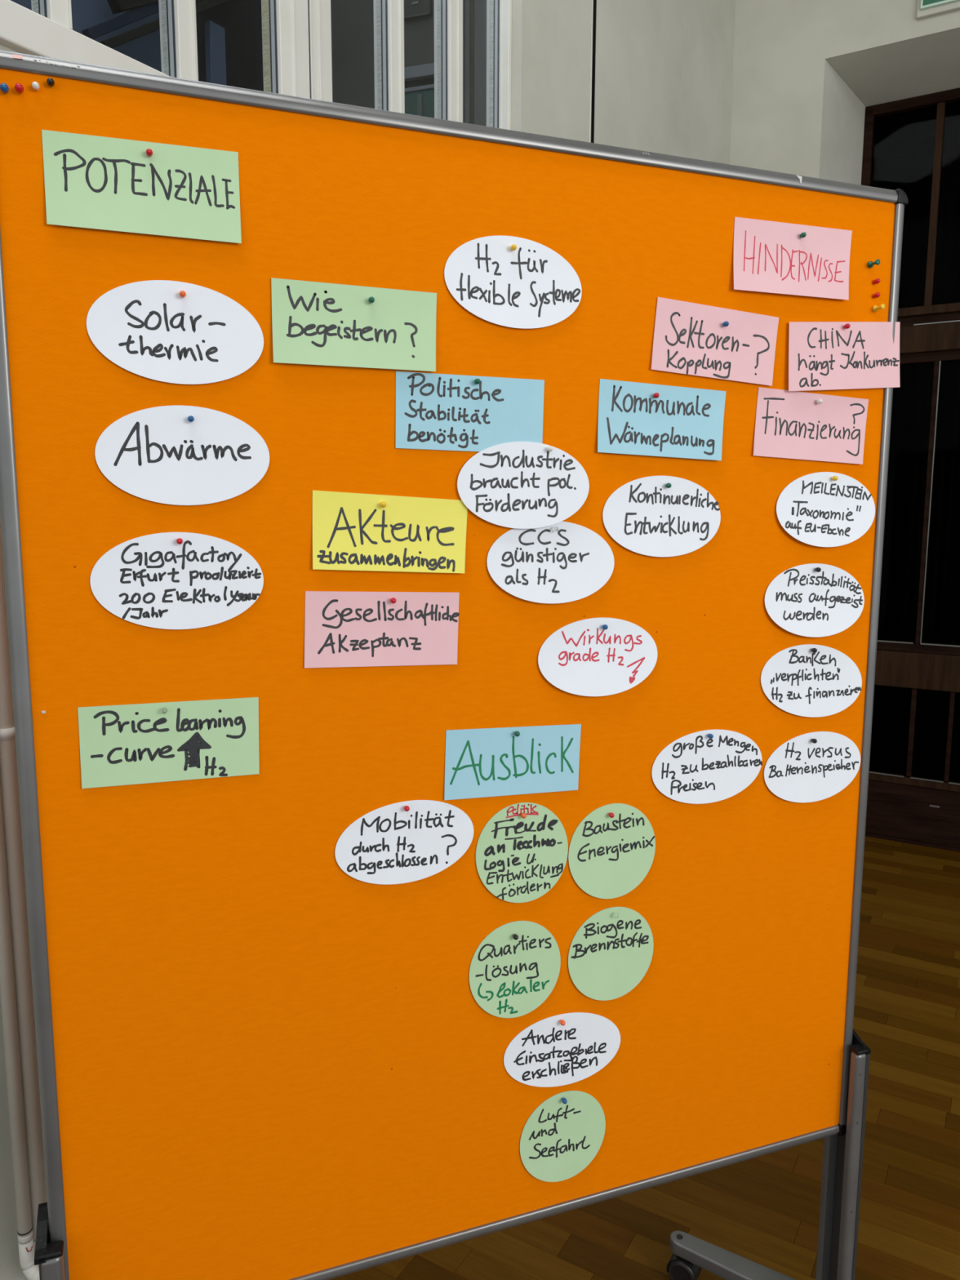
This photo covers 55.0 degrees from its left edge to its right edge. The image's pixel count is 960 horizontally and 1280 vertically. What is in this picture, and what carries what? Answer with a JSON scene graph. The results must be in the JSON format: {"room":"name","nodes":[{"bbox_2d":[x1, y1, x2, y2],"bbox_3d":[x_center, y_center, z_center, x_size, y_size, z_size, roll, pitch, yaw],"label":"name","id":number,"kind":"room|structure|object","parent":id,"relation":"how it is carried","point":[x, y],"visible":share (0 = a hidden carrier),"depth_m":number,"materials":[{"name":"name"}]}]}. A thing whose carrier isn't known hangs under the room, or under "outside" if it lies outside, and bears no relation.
{"room":"conference room","nodes":[
{"label":"conference room","id":0,"kind":"room"},
{"bbox_2d":[10,0,263,91],"bbox_3d":[-2.058,-0.982,1.541,0.300,4.400,5.080,5,9,33],"label":"window pane","id":1,"kind":"object","parent":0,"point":[229,32],"visible":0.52,"depth_m":3.00,"materials":[{"name":"black"}]},
{"bbox_2d":[0,0,735,1279],"bbox_3d":[-0.326,-1.139,1.972,0.190,4.600,4.623,5,9,33],"label":"wall","id":2,"kind":"structure","parent":0,"point":[664,68],"depth_m":2.83,"materials":[{"name":"paint"}]},
{"bbox_2d":[0,782,39,1279],"bbox_3d":[-0.724,-0.986,1.222,0.042,4.099,0.023,3,9,22],"label":"pipe","id":3,"kind":"object","parent":2,"relation":"attached to","point":[7,990],"visible":0.85,"depth_m":1.45,"materials":[{"name":"metal"}]},
{"bbox_2d":[0,520,47,1265],"bbox_3d":[-0.718,-0.889,1.264,0.028,4.301,0.037,5,9,33],"label":"pipe","id":4,"kind":"object","parent":2,"relation":"attached to","point":[8,760],"visible":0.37,"depth_m":1.44,"materials":[{"name":"metal"}]},
{"bbox_2d":[31,0,72,30],"bbox_3d":[-0.734,-1.927,1.186,0.054,2.004,0.303,5,9,33],"label":"window frame","id":5,"kind":"structure","parent":2,"relation":"in","point":[60,11],"depth_m":1.42,"materials":[{"name":"white wood"}]},
{"bbox_2d":[0,0,169,76],"bbox_3d":[-0.694,-0.914,1.393,0.054,0.059,2.709,5,9,33],"label":"trim","id":6,"kind":"structure","parent":2,"relation":"attached to","point":[23,30],"depth_m":1.41,"materials":[{"name":"white paint"}]},
{"bbox_2d":[158,0,198,80],"bbox_3d":[-0.584,-1.958,1.414,0.054,2.004,0.246,5,9,33],"label":"window frame","id":7,"kind":"structure","parent":2,"relation":"in","point":[177,18],"depth_m":1.61,"materials":[{"name":"white wood"}]},
{"bbox_2d":[261,0,332,102],"bbox_3d":[-0.420,-1.993,1.663,0.054,2.004,0.353,5,9,33],"label":"window frame","id":8,"kind":"structure","parent":2,"relation":"in","point":[296,34],"depth_m":1.83,"materials":[{"name":"white painted wood"},{"name":"glass"}]},
{"bbox_2d":[373,0,404,113],"bbox_3d":[-0.257,-2.027,1.911,0.054,2.004,0.245,5,9,33],"label":"window frame","id":9,"kind":"structure","parent":2,"relation":"in","point":[388,15],"depth_m":2.07,"materials":[{"name":"white wood"}]},
{"bbox_2d":[434,0,462,122],"bbox_3d":[-0.124,-2.054,2.112,0.054,2.004,0.237,5,9,33],"label":"window frame","id":10,"kind":"structure","parent":2,"relation":"in","point":[448,14],"depth_m":2.26,"materials":[{"name":"white wood"}]},
{"bbox_2d":[486,0,502,128],"bbox_3d":[-0.005,-2.079,2.292,0.054,2.004,0.198,5,9,33],"label":"window frame","id":11,"kind":"structure","parent":2,"relation":"in","point":[494,7],"depth_m":2.44,"materials":[{"name":"white wood"}]},
{"bbox_2d":[502,0,511,129],"bbox_3d":[0.052,-2.089,2.364,0.070,2.004,0.015,5,9,33],"label":"trim","id":12,"kind":"structure","parent":2,"relation":"attached to","point":[507,4],"depth_m":2.42,"materials":[{"name":"white paint"}]},
{"bbox_2d":[589,0,593,142],"bbox_3d":[0.328,-1.251,2.790,0.002,4.600,0.008,6,10,34],"label":"trim","id":13,"kind":"structure","parent":2,"relation":"attached to","point":[592,0],"depth_m":2.73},
{"bbox_2d":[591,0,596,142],"bbox_3d":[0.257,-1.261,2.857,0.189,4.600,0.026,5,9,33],"label":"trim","id":14,"kind":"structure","parent":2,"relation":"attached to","point":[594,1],"depth_m":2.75,"materials":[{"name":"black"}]},
{"bbox_2d":[329,835,959,1279],"bbox_3d":[0.276,1.284,1.692,9.000,0.120,9.600,-3,8,-20],"label":"floor","id":15,"kind":"structure","parent":0,"point":[764,1210],"depth_m":2.00,"materials":[{"name":"brown wood"}]},
{"bbox_2d":[0,49,908,1279],"bbox_3d":[0.058,0.321,1.259,1.591,1.906,0.516,-3,8,-20],"label":"pinboard","id":16,"kind":"object","parent":15,"relation":"on","point":[259,1058],"visible":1,"depth_m":1.17,"materials":[{"name":"orange fabric"}]},
{"bbox_2d":[0,83,8,93],"bbox_3d":[-0.480,-0.556,0.932,0.008,0.008,0.018,-3,8,-20],"label":"pin","id":17,"kind":"object","parent":16,"relation":"attached to","point":[4,87],"visible":1,"depth_m":0.93,"materials":[{"name":"blue plastic"}]},
{"bbox_2d":[14,83,23,93],"bbox_3d":[-0.467,-0.559,0.936,0.008,0.008,0.018,-3,8,-20],"label":"pin","id":18,"kind":"object","parent":16,"relation":"attached to","point":[19,87],"visible":1,"depth_m":0.93,"materials":[{"name":"red plastic"}]},
{"bbox_2d":[31,81,39,90],"bbox_3d":[-0.454,-0.564,0.942,0.007,0.007,0.016,-3,8,-20],"label":"pin","id":19,"kind":"object","parent":16,"relation":"attached to","point":[35,85],"visible":1,"depth_m":0.94,"materials":[{"name":"white plastic"}]},
{"bbox_2d":[46,77,54,86],"bbox_3d":[-0.440,-0.571,0.946,0.007,0.007,0.016,-3,8,-20],"label":"pin","id":20,"kind":"object","parent":16,"relation":"attached to","point":[51,82],"visible":1,"depth_m":0.94,"materials":[{"name":"black plastic"}]},
{"bbox_2d":[41,129,241,243],"bbox_3d":[-0.358,-0.485,0.988,0.197,0.097,0.006,-3,8,-20],"label":"card","id":21,"kind":"object","parent":16,"relation":"attached to","point":[95,182],"visible":1,"depth_m":0.99,"materials":[{"name":"green paper"}]},
{"bbox_2d":[146,148,152,156],"bbox_3d":[-0.353,-0.519,0.985,0.007,0.007,0.016,-3,8,-20],"label":"pin","id":22,"kind":"object","parent":16,"relation":"attached to","point":[148,152],"visible":1,"depth_m":0.98,"materials":[{"name":"red plastic"}]},
{"bbox_2d":[160,707,167,713],"bbox_3d":[-0.364,0.081,1.065,0.007,0.007,0.016,-3,8,-20],"label":"pin","id":23,"kind":"object","parent":16,"relation":"attached to","point":[164,710],"visible":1,"depth_m":1.06,"materials":[{"name":"white"}]},
{"bbox_2d":[77,697,259,788],"bbox_3d":[-0.358,0.119,1.074,0.199,0.096,0.002,-3,8,-20],"label":"card","id":24,"kind":"object","parent":16,"relation":"attached to","point":[122,744],"visible":1,"depth_m":1.07,"materials":[{"name":"green paper"}]},
{"bbox_2d":[86,280,263,384],"bbox_3d":[-0.334,-0.339,1.018,0.186,0.110,0.003,-3,8,-20],"label":"card","id":25,"kind":"object","parent":16,"relation":"attached to","point":[145,328],"visible":1,"depth_m":1.02,"materials":[{"name":"grey paper"}]},
{"bbox_2d":[89,532,263,629],"bbox_3d":[-0.343,-0.067,1.053,0.189,0.111,0.003,-3,8,-20],"label":"card","id":26,"kind":"object","parent":16,"relation":"attached to","point":[153,580],"visible":1,"depth_m":1.05,"materials":[{"name":"grey paper"}]},
{"bbox_2d":[176,537,182,544],"bbox_3d":[-0.341,-0.112,1.046,0.007,0.007,0.016,-3,8,-20],"label":"pin","id":27,"kind":"object","parent":16,"relation":"attached to","point":[179,540],"visible":1,"depth_m":1.04,"materials":[{"name":"red plastic"}]},
{"bbox_2d":[94,405,269,505],"bbox_3d":[-0.332,-0.207,1.038,0.188,0.111,0.003,-3,8,-20],"label":"card","id":28,"kind":"object","parent":16,"relation":"attached to","point":[156,454],"visible":1,"depth_m":1.04,"materials":[{"name":"grey paper"}]},
{"bbox_2d":[179,290,186,297],"bbox_3d":[-0.327,-0.380,1.014,0.007,0.007,0.016,-3,8,-20],"label":"pin","id":29,"kind":"object","parent":16,"relation":"attached to","point":[182,293],"visible":1,"depth_m":1.01,"materials":[{"name":"orange plastic"}]},
{"bbox_2d":[187,415,194,422],"bbox_3d":[-0.324,-0.247,1.034,0.007,0.007,0.016,-3,8,-20],"label":"pin","id":30,"kind":"object","parent":16,"relation":"attached to","point":[190,418],"visible":1,"depth_m":1.03,"materials":[{"name":"blue plastic"}]},
{"bbox_2d":[271,277,436,371],"bbox_3d":[-0.144,-0.368,1.083,0.198,0.094,0.006,-3,8,-20],"label":"card","id":31,"kind":"object","parent":16,"relation":"attached to","point":[313,322],"visible":1,"depth_m":1.08,"materials":[{"name":"green paper"}]},
{"bbox_2d":[368,296,374,303],"bbox_3d":[-0.128,-0.399,1.084,0.007,0.007,0.016,-3,8,-20],"label":"pin","id":32,"kind":"object","parent":16,"relation":"attached to","point":[371,300],"visible":1,"depth_m":1.08,"materials":[{"name":"teal plastic"}]},
{"bbox_2d":[304,591,459,667],"bbox_3d":[-0.119,-0.014,1.145,0.199,0.099,0.003,-3,8,-20],"label":"card","id":33,"kind":"object","parent":16,"relation":"attached to","point":[342,628],"visible":1,"depth_m":1.14,"materials":[{"name":"pink paper"}]},
{"bbox_2d":[380,502,386,507],"bbox_3d":[-0.119,-0.165,1.122,0.007,0.007,0.016,-3,8,-20],"label":"pin","id":34,"kind":"object","parent":16,"relation":"attached to","point":[383,504],"visible":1,"depth_m":1.12,"materials":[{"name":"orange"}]},
{"bbox_2d":[312,490,467,573],"bbox_3d":[-0.107,-0.131,1.131,0.198,0.102,0.006,-3,8,-20],"label":"card","id":35,"kind":"object","parent":16,"relation":"attached to","point":[352,531],"visible":1,"depth_m":1.13,"materials":[{"name":"yellow paper"}]},
{"bbox_2d":[390,597,395,603],"bbox_3d":[-0.108,-0.049,1.142,0.007,0.007,0.016,-3,8,-20],"label":"pin","id":36,"kind":"object","parent":16,"relation":"attached to","point":[393,600],"visible":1,"depth_m":1.14,"materials":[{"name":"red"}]},
{"bbox_2d":[334,800,473,884],"bbox_3d":[-0.095,0.261,1.192,0.186,0.108,0.004,-3,8,-20],"label":"card","id":37,"kind":"object","parent":16,"relation":"attached to","point":[388,844],"visible":1,"depth_m":1.19,"materials":[{"name":"grey paper"}]},
{"bbox_2d":[404,805,409,811],"bbox_3d":[-0.095,0.215,1.184,0.007,0.007,0.016,-3,8,-20],"label":"pin","id":38,"kind":"object","parent":16,"relation":"attached to","point":[406,808],"visible":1,"depth_m":1.18,"materials":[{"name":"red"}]},
{"bbox_2d":[395,371,544,451],"bbox_3d":[-0.010,-0.281,1.149,0.197,0.094,0.002,-3,8,-20],"label":"card","id":39,"kind":"object","parent":16,"relation":"attached to","point":[434,411],"visible":1,"depth_m":1.15,"materials":[{"name":"blue paper"}]},
{"bbox_2d":[474,378,479,384],"bbox_3d":[-0.004,-0.320,1.143,0.007,0.007,0.016,-3,8,-20],"label":"pin","id":40,"kind":"object","parent":16,"relation":"attached to","point":[477,381],"visible":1,"depth_m":1.14,"materials":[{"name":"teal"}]},
{"bbox_2d":[444,724,581,799],"bbox_3d":[0.046,0.162,1.231,0.198,0.099,0.003,-3,8,-20],"label":"card","id":41,"kind":"object","parent":16,"relation":"attached to","point":[482,762],"visible":1,"depth_m":1.23,"materials":[{"name":"blue paper"}]},
{"bbox_2d":[444,235,582,328],"bbox_3d":[0.044,-0.444,1.145,0.185,0.110,0.004,-3,8,-20],"label":"card","id":42,"kind":"object","parent":16,"relation":"attached to","point":[530,286],"visible":1,"depth_m":1.14,"materials":[{"name":"grey paper"}]},
{"bbox_2d":[510,244,516,250],"bbox_3d":[0.040,-0.483,1.137,0.007,0.007,0.016,-3,8,-20],"label":"pin","id":43,"kind":"object","parent":16,"relation":"attached to","point":[513,246],"visible":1,"depth_m":1.13,"materials":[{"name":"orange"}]},
{"bbox_2d":[469,920,560,1017],"bbox_3d":[0.050,0.455,1.273,0.137,0.139,0.004,-3,8,-20],"label":"card","id":44,"kind":"object","parent":16,"relation":"attached to","point":[509,977],"visible":1,"depth_m":1.27,"materials":[{"name":"green paper"}]},
{"bbox_2d":[512,933,518,939],"bbox_3d":[0.048,0.406,1.264,0.007,0.007,0.016,-3,8,-20],"label":"pin","id":45,"kind":"object","parent":16,"relation":"attached to","point":[515,936],"visible":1,"depth_m":1.26,"materials":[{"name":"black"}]},
{"bbox_2d":[514,731,519,736],"bbox_3d":[0.048,0.124,1.225,0.007,0.007,0.016,-3,8,-20],"label":"pin","id":46,"kind":"object","parent":16,"relation":"attached to","point":[516,733],"visible":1,"depth_m":1.22,"materials":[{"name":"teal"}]},
{"bbox_2d":[475,802,568,902],"bbox_3d":[0.058,0.289,1.253,0.136,0.140,0.004,-3,8,-20],"label":"card","id":47,"kind":"object","parent":16,"relation":"attached to","point":[519,860],"visible":1,"depth_m":1.25,"materials":[{"name":"green paper"}]},
{"bbox_2d":[457,441,589,528],"bbox_3d":[0.058,-0.198,1.183,0.184,0.111,0.004,-3,8,-20],"label":"card","id":48,"kind":"object","parent":16,"relation":"attached to","point":[520,485],"visible":1,"depth_m":1.18,"materials":[{"name":"grey paper"}]},
{"bbox_2d":[520,813,526,818],"bbox_3d":[0.058,0.236,1.244,0.007,0.007,0.016,-3,8,-20],"label":"pin","id":49,"kind":"object","parent":16,"relation":"attached to","point":[523,815],"visible":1,"depth_m":1.24,"materials":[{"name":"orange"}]},
{"bbox_2d":[546,446,553,451],"bbox_3d":[0.089,-0.246,1.187,0.007,0.007,0.016,-3,8,-20],"label":"pin","id":50,"kind":"object","parent":16,"relation":"attached to","point":[548,448],"visible":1,"depth_m":1.18,"materials":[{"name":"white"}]},
{"bbox_2d":[486,521,614,603],"bbox_3d":[0.096,-0.102,1.210,0.184,0.108,0.007,-3,8,-20],"label":"card","id":51,"kind":"object","parent":16,"relation":"attached to","point":[541,565],"visible":1,"depth_m":1.21,"materials":[{"name":"grey paper"}]},
{"bbox_2d":[552,526,558,531],"bbox_3d":[0.097,-0.145,1.206,0.007,0.007,0.016,-3,8,-20],"label":"pin","id":52,"kind":"object","parent":16,"relation":"attached to","point":[554,528],"visible":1,"depth_m":1.20,"materials":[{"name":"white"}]},
{"bbox_2d":[503,1012,620,1087],"bbox_3d":[0.120,0.586,1.318,0.184,0.108,0.003,-3,8,-20],"label":"card","id":53,"kind":"object","parent":16,"relation":"attached to","point":[547,1053],"visible":1,"depth_m":1.32,"materials":[{"name":"grey paper"}]},
{"bbox_2d":[520,1090,605,1182],"bbox_3d":[0.121,0.720,1.337,0.137,0.138,0.004,-3,8,-20],"label":"card","id":54,"kind":"object","parent":16,"relation":"attached to","point":[558,1140],"visible":1,"depth_m":1.34,"materials":[{"name":"green paper"}]},
{"bbox_2d":[560,1019,565,1026],"bbox_3d":[0.116,0.542,1.309,0.007,0.007,0.016,-3,8,-20],"label":"pin","id":55,"kind":"object","parent":16,"relation":"attached to","point":[562,1023],"visible":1,"depth_m":1.30,"materials":[{"name":"orange"}]},
{"bbox_2d":[561,1097,567,1103],"bbox_3d":[0.120,0.662,1.328,0.007,0.007,0.016,-3,8,-20],"label":"pin","id":56,"kind":"object","parent":16,"relation":"attached to","point":[564,1100],"visible":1,"depth_m":1.32,"materials":[{"name":"blue plastic"}]},
{"bbox_2d":[537,617,657,696],"bbox_3d":[0.163,0.023,1.253,0.182,0.107,0.008,-3,8,-20],"label":"card","id":57,"kind":"object","parent":16,"relation":"attached to","point":[582,657],"visible":1,"depth_m":1.25,"materials":[{"name":"white paper"}]},
{"bbox_2d":[601,624,608,629],"bbox_3d":[0.168,-0.018,1.250,0.007,0.007,0.016,-3,8,-20],"label":"pin","id":58,"kind":"object","parent":16,"relation":"attached to","point":[604,626],"visible":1,"depth_m":1.24,"materials":[{"name":"blue plastic"}]},
{"bbox_2d":[568,906,653,1000],"bbox_3d":[0.189,0.451,1.325,0.138,0.139,0.004,-3,8,-20],"label":"card","id":59,"kind":"object","parent":16,"relation":"attached to","point":[609,956],"visible":1,"depth_m":1.32,"materials":[{"name":"green paper"}]},
{"bbox_2d":[608,812,613,817],"bbox_3d":[0.183,0.245,1.292,0.007,0.007,0.016,-3,8,-20],"label":"pin","id":60,"kind":"object","parent":16,"relation":"attached to","point":[611,815],"visible":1,"depth_m":1.29,"materials":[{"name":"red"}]},
{"bbox_2d":[568,803,655,898],"bbox_3d":[0.188,0.299,1.303,0.138,0.138,0.004,-3,8,-20],"label":"card","id":61,"kind":"object","parent":16,"relation":"attached to","point":[608,857],"visible":1,"depth_m":1.30,"materials":[{"name":"green paper"}]},
{"bbox_2d":[613,912,618,918],"bbox_3d":[0.192,0.392,1.317,0.007,0.007,0.016,-3,8,-20],"label":"pin","id":62,"kind":"object","parent":16,"relation":"attached to","point":[615,915],"visible":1,"depth_m":1.31,"materials":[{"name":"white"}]},
{"bbox_2d":[653,392,659,398],"bbox_3d":[0.234,-0.326,1.232,0.007,0.007,0.016,-3,8,-20],"label":"pin","id":63,"kind":"object","parent":16,"relation":"attached to","point":[655,395],"visible":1,"depth_m":1.23,"materials":[{"name":"red plastic"}]},
{"bbox_2d":[602,475,720,556],"bbox_3d":[0.251,-0.169,1.260,0.186,0.110,0.005,-3,8,-20],"label":"card","id":64,"kind":"object","parent":16,"relation":"attached to","point":[646,517],"visible":1,"depth_m":1.26,"materials":[{"name":"grey paper"}]},
{"bbox_2d":[597,378,726,460],"bbox_3d":[0.247,-0.295,1.241,0.199,0.101,0.006,-3,8,-20],"label":"card","id":65,"kind":"object","parent":16,"relation":"attached to","point":[682,422],"visible":1,"depth_m":1.24,"materials":[{"name":"blue paper"}]},
{"bbox_2d":[665,483,671,488],"bbox_3d":[0.255,-0.210,1.256,0.007,0.007,0.016,-3,8,-20],"label":"pin","id":66,"kind":"object","parent":16,"relation":"attached to","point":[667,485],"visible":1,"depth_m":1.25,"materials":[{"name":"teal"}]},
{"bbox_2d":[666,1253,701,1277],"bbox_3d":[0.387,1.179,1.744,0.058,0.037,0.036,5,9,31],"label":"caster wheel","id":67,"kind":"object","parent":16,"relation":"attached to","point":[679,1265],"depth_m":1.73,"materials":[{"name":"black rubber"}]},
{"bbox_2d":[651,729,762,804],"bbox_3d":[0.333,0.184,1.341,0.189,0.109,0.004,-3,8,-20],"label":"card","id":68,"kind":"object","parent":16,"relation":"attached to","point":[695,768],"visible":1,"depth_m":1.34,"materials":[{"name":"grey paper"}]},
{"bbox_2d":[706,733,713,738],"bbox_3d":[0.331,0.138,1.333,0.007,0.007,0.016,-3,8,-20],"label":"pin","id":69,"kind":"object","parent":16,"relation":"attached to","point":[709,735],"visible":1,"depth_m":1.33,"materials":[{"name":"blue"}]},
{"bbox_2d":[651,297,778,386],"bbox_3d":[0.322,-0.404,1.254,0.203,0.106,0.003,-3,8,-20],"label":"card","id":70,"kind":"object","parent":16,"relation":"attached to","point":[690,338],"visible":1,"depth_m":1.25,"materials":[{"name":"pink paper"}]},
{"bbox_2d":[722,320,728,326],"bbox_3d":[0.332,-0.429,1.253,0.007,0.007,0.016,-3,8,-20],"label":"pin","id":71,"kind":"object","parent":16,"relation":"attached to","point":[726,323],"visible":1,"depth_m":1.25,"materials":[{"name":"blue plastic"}]},
{"bbox_2d":[733,217,852,300],"bbox_3d":[0.436,-0.528,1.278,0.200,0.098,0.008,-3,8,-20],"label":"card","id":72,"kind":"object","parent":16,"relation":"attached to","point":[769,256],"visible":1,"depth_m":1.28,"materials":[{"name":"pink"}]},
{"bbox_2d":[799,231,806,238],"bbox_3d":[0.446,-0.560,1.278,0.007,0.007,0.016,-3,8,-20],"label":"pin","id":73,"kind":"object","parent":16,"relation":"attached to","point":[803,234],"visible":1,"depth_m":1.27,"materials":[{"name":"teal plastic"}]},
{"bbox_2d":[753,386,868,464],"bbox_3d":[0.478,-0.307,1.327,0.201,0.103,0.004,-3,8,-20],"label":"card","id":74,"kind":"object","parent":16,"relation":"attached to","point":[789,424],"visible":1,"depth_m":1.33,"materials":[{"name":"pink paper"}]},
{"bbox_2d":[760,644,862,717],"bbox_3d":[0.501,0.062,1.386,0.187,0.112,0.005,-3,8,-20],"label":"card","id":75,"kind":"object","parent":16,"relation":"attached to","point":[797,680],"visible":1,"depth_m":1.39,"materials":[{"name":"grey paper"}]},
{"bbox_2d":[764,731,860,802],"bbox_3d":[0.510,0.194,1.408,0.182,0.109,0.005,-3,8,-20],"label":"card","id":76,"kind":"object","parent":16,"relation":"attached to","point":[801,770],"visible":1,"depth_m":1.41,"materials":[{"name":"grey paper"}]},
{"bbox_2d":[810,738,817,743],"bbox_3d":[0.505,0.152,1.401,0.007,0.007,0.016,-3,8,-20],"label":"pin","id":77,"kind":"object","parent":16,"relation":"attached to","point":[813,740],"visible":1,"depth_m":1.40,"materials":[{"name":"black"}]},
{"bbox_2d":[810,648,817,653],"bbox_3d":[0.497,0.015,1.378,0.007,0.007,0.016,-3,8,-20],"label":"pin","id":78,"kind":"object","parent":16,"relation":"attached to","point":[813,650],"visible":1,"depth_m":1.37,"materials":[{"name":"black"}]},
{"bbox_2d":[764,563,864,637],"bbox_3d":[0.499,-0.059,1.367,0.182,0.109,0.009,-3,8,-20],"label":"card","id":79,"kind":"object","parent":16,"relation":"attached to","point":[802,601],"visible":1,"depth_m":1.37,"materials":[{"name":"grey paper"}]},
{"bbox_2d":[814,567,821,572],"bbox_3d":[0.497,-0.104,1.361,0.007,0.007,0.016,-3,8,-20],"label":"pin","id":80,"kind":"object","parent":16,"relation":"attached to","point":[817,569],"visible":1,"depth_m":1.35,"materials":[{"name":"black plastic"}]},
{"bbox_2d":[816,399,822,404],"bbox_3d":[0.485,-0.342,1.324,0.007,0.007,0.016,-3,8,-20],"label":"pin","id":81,"kind":"object","parent":16,"relation":"attached to","point":[819,401],"visible":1,"depth_m":1.32,"materials":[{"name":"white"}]},
{"bbox_2d":[776,471,875,546],"bbox_3d":[0.510,-0.191,1.352,0.180,0.109,0.009,-3,8,-20],"label":"card","id":82,"kind":"object","parent":16,"relation":"attached to","point":[815,509],"visible":1,"depth_m":1.35,"materials":[{"name":"grey paper"}]},
{"bbox_2d":[831,475,838,480],"bbox_3d":[0.518,-0.237,1.351,0.007,0.007,0.016,-3,8,-20],"label":"pin","id":83,"kind":"object","parent":16,"relation":"attached to","point":[834,477],"visible":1,"depth_m":1.34,"materials":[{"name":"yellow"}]},
{"bbox_2d":[788,321,899,391],"bbox_3d":[0.527,-0.409,1.327,0.202,0.108,0.004,-3,8,-20],"label":"card","id":84,"kind":"object","parent":16,"relation":"attached to","point":[823,355],"visible":1,"depth_m":1.32,"materials":[{"name":"pink paper"}]},
{"bbox_2d":[843,323,850,328],"bbox_3d":[0.522,-0.448,1.318,0.007,0.007,0.016,-3,8,-20],"label":"pin","id":85,"kind":"object","parent":16,"relation":"attached to","point":[847,326],"visible":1,"depth_m":1.31,"materials":[{"name":"red plastic"}]},
{"bbox_2d":[867,258,879,267],"bbox_3d":[0.563,-0.540,1.323,0.010,0.010,0.023,-3,8,-20],"label":"pin","id":86,"kind":"object","parent":16,"relation":"attached to","point":[870,264],"visible":1,"depth_m":1.32,"materials":[{"name":"teal plastic"}]},
{"bbox_2d":[872,292,879,297],"bbox_3d":[0.572,-0.499,1.335,0.007,0.007,0.016,-6,10,-36],"label":"pin","id":87,"kind":"object","parent":16,"relation":"attached to","point":[877,295],"visible":1,"depth_m":1.33,"materials":[{"name":"red plastic"}]},
{"bbox_2d":[872,278,880,284],"bbox_3d":[0.570,-0.518,1.332,0.016,0.007,0.007,8,11,43],"label":"pin","id":88,"kind":"object","parent":16,"relation":"attached to","point":[876,281],"visible":1,"depth_m":1.33,"materials":[{"name":"red plastic"}]},
{"bbox_2d":[872,303,884,311],"bbox_3d":[0.576,-0.481,1.336,0.010,0.010,0.023,-3,8,-20],"label":"pin","id":89,"kind":"object","parent":16,"relation":"attached to","point":[875,308],"visible":1,"depth_m":1.33,"materials":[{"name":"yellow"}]},
{"bbox_2d":[729,0,959,185],"bbox_3d":[2.937,-1.265,2.942,4.226,4.600,0.400,5,9,30],"label":"wall","id":90,"kind":"structure","parent":0,"point":[806,73],"depth_m":3.61,"materials":[{"name":"paint"}]},
{"bbox_2d":[861,88,959,848],"bbox_3d":[2.642,-0.588,3.464,2.393,3.112,0.090,5,9,30],"label":"door","id":91,"kind":"structure","parent":90,"relation":"in","point":[912,145],"depth_m":3.90,"materials":[{"name":"brown wood"}]},
{"bbox_2d":[865,832,959,852],"bbox_3d":[2.618,0.951,3.651,2.370,0.012,0.024,5,9,30],"label":"baseboard","id":92,"kind":"structure","parent":90,"relation":"attached to","point":[868,834],"depth_m":4.06,"materials":[{"name":"brown wood"}]},
{"bbox_2d":[916,0,959,19],"bbox_3d":[1.775,-2.383,3.228,0.432,0.272,0.034,5,9,30],"label":"sign","id":93,"kind":"object","parent":90,"relation":"attached to","point":[926,8],"visible":1,"depth_m":3.32,"materials":[{"name":"paint"}]},
{"bbox_2d":[729,106,959,779],"bbox_3d":[2.785,-0.809,4.011,3.500,3.400,1.040,5,9,30],"label":"wall","id":94,"kind":"structure","parent":0,"point":[731,107],"depth_m":4.88,"materials":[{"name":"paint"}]},
{"label":"outside","id":95,"kind":"structure","parent":0,"visible":0},
{"bbox_2d":[330,0,434,118],"bbox_3d":[-0.232,-1.745,4.149,2.200,5.200,0.180,3,8,18],"label":"window pane","id":96,"kind":"object","parent":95,"point":[352,20],"visible":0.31,"depth_m":4.04,"materials":[{"name":"grey glass"}]},
{"bbox_2d":[404,0,431,20],"bbox_3d":[-0.270,-2.750,3.947,0.130,0.154,0.019,3,8,18],"label":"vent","id":97,"kind":"object","parent":96,"relation":"attached to","point":[414,10],"depth_m":3.95,"materials":[{"name":"grey metal"}]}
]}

